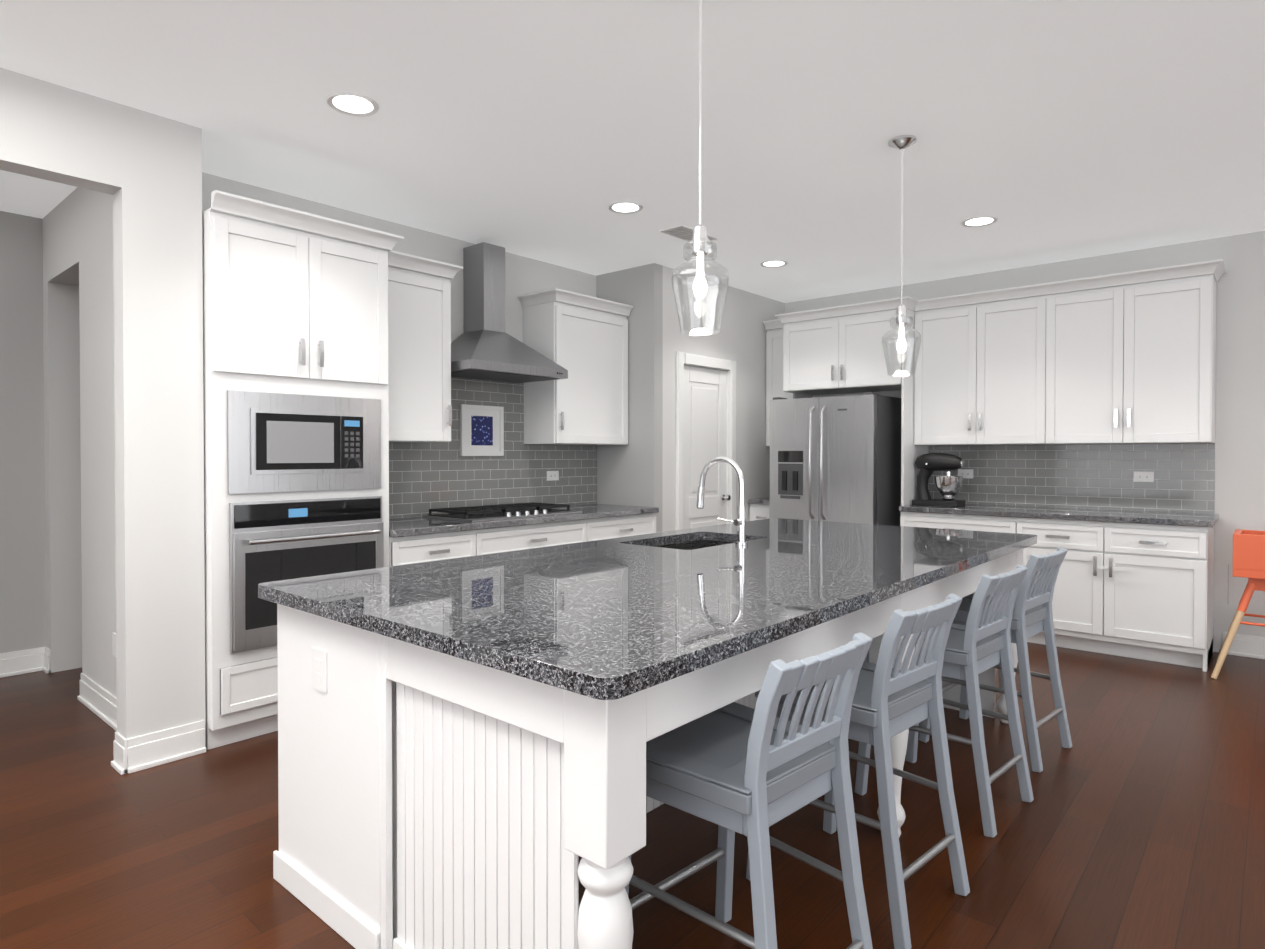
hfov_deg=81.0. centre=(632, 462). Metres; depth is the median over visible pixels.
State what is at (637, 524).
base cabinet
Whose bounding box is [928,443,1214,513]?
backsplash
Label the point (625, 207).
recessed light
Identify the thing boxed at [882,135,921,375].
pendant light
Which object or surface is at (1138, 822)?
floor
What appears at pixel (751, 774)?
stool
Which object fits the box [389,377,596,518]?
backsplash
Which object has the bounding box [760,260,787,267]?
recessed light
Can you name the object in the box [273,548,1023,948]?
kitchen island
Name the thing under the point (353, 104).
recessed light
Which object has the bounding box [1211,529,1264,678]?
chair
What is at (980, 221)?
recessed light
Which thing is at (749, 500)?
countertop
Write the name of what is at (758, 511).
base cabinet
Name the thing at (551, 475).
outlet
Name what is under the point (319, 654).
outlet
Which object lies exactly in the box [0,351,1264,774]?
trim
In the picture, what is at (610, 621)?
island countertop
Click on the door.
(705, 416)
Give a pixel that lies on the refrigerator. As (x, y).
(835, 459)
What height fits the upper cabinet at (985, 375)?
1.134 m
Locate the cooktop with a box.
[423,502,581,521]
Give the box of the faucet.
[697,456,749,543]
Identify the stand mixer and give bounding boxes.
[912,453,964,506]
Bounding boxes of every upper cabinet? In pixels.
[398,252,453,445]
[522,291,629,445]
[764,319,811,445]
[780,297,911,394]
[912,282,1055,446]
[1056,260,1219,446]
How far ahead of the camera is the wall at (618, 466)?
5.74 m
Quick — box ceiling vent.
[660,225,716,242]
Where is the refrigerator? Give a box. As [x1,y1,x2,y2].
[769,392,900,525]
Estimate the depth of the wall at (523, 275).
4.92 m
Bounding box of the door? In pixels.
[684,365,730,528]
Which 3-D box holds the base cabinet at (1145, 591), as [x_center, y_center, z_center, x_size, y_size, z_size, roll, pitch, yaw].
[3.245,0.819,5.064,1.114,0.880,0.627,1,1,41]
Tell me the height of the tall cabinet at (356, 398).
2.454 m
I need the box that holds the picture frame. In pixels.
[460,404,503,455]
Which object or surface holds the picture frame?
attached to the backsplash
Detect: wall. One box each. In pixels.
[0,68,207,746]
[208,174,595,518]
[596,266,639,505]
[640,263,783,532]
[784,231,1264,651]
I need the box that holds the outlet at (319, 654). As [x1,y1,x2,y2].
[312,647,326,692]
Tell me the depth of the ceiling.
3.15 m
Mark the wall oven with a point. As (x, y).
(272, 538)
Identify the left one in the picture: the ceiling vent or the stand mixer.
the ceiling vent
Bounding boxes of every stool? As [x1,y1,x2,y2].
[625,632,872,948]
[746,594,969,948]
[855,564,1033,837]
[919,547,1071,771]
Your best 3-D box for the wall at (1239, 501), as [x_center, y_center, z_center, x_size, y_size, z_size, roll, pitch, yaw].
[3.997,-0.115,4.918,8.140,2.750,0.150,1,1,41]
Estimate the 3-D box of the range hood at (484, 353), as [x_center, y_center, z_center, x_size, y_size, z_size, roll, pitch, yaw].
[-0.886,-1.002,4.880,0.502,0.874,0.800,1,1,41]
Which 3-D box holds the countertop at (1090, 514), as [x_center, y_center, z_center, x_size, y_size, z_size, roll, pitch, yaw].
[2.963,0.356,5.291,1.894,0.040,0.647,1,1,41]
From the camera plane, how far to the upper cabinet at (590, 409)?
5.40 m
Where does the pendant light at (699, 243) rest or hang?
hanging from the ceiling
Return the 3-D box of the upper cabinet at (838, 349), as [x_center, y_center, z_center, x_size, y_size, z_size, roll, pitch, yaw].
[1.873,-0.947,6.290,1.040,0.664,0.547,1,1,41]
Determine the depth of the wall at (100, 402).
3.24 m
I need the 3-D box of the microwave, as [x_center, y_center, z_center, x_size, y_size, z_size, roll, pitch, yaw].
[-1.544,-0.094,3.562,0.038,0.460,0.740,1,1,41]
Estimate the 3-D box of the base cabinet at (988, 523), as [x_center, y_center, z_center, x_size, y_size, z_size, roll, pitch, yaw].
[2.585,0.812,5.637,0.879,0.880,0.627,1,1,41]
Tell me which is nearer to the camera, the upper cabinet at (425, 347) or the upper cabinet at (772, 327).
the upper cabinet at (425, 347)
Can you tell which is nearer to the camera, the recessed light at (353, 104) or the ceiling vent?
the recessed light at (353, 104)
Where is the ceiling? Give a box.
[0,0,1264,302]
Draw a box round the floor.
[0,642,1264,948]
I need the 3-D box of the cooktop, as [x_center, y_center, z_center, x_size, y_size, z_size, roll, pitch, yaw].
[-0.828,0.315,4.838,0.500,0.051,0.910,1,1,41]
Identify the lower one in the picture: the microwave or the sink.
the sink
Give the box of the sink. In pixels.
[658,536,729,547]
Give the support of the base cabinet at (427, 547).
on the floor
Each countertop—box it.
[258,518,1036,703]
[398,502,657,537]
[748,497,769,506]
[900,503,1218,526]
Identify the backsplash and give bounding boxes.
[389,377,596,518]
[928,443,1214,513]
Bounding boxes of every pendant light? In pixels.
[671,0,728,334]
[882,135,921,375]
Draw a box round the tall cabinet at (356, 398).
[202,190,397,749]
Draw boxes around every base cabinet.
[398,530,489,564]
[490,518,597,553]
[598,514,655,539]
[748,503,769,520]
[900,511,1027,641]
[1028,519,1213,671]
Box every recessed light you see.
[326,92,378,116]
[608,201,642,213]
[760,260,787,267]
[961,216,997,226]
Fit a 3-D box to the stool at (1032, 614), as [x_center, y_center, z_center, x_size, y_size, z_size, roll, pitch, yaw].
[1.657,0.830,3.375,0.465,0.899,0.507,-1,1,-43]
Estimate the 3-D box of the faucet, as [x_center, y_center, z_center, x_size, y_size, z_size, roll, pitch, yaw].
[0.392,0.165,3.307,0.266,0.387,0.072,1,1,41]
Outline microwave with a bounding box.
[227,390,380,493]
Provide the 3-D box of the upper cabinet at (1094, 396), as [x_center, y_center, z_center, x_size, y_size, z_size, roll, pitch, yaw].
[3.381,-0.699,5.113,0.995,1.134,0.347,1,1,41]
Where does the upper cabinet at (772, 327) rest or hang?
attached to the wall at (1239, 501)
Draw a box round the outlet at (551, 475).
[547,471,558,480]
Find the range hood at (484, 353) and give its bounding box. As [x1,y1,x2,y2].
[451,242,567,382]
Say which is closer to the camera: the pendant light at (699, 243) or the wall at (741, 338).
the pendant light at (699, 243)
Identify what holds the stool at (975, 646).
on the floor
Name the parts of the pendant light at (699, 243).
glass, bulb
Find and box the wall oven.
[229,496,383,653]
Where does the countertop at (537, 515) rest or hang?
on the base cabinet at (427, 547)
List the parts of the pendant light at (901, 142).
bulb, glass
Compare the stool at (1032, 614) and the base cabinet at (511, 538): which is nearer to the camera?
the stool at (1032, 614)
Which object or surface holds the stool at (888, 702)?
on the floor

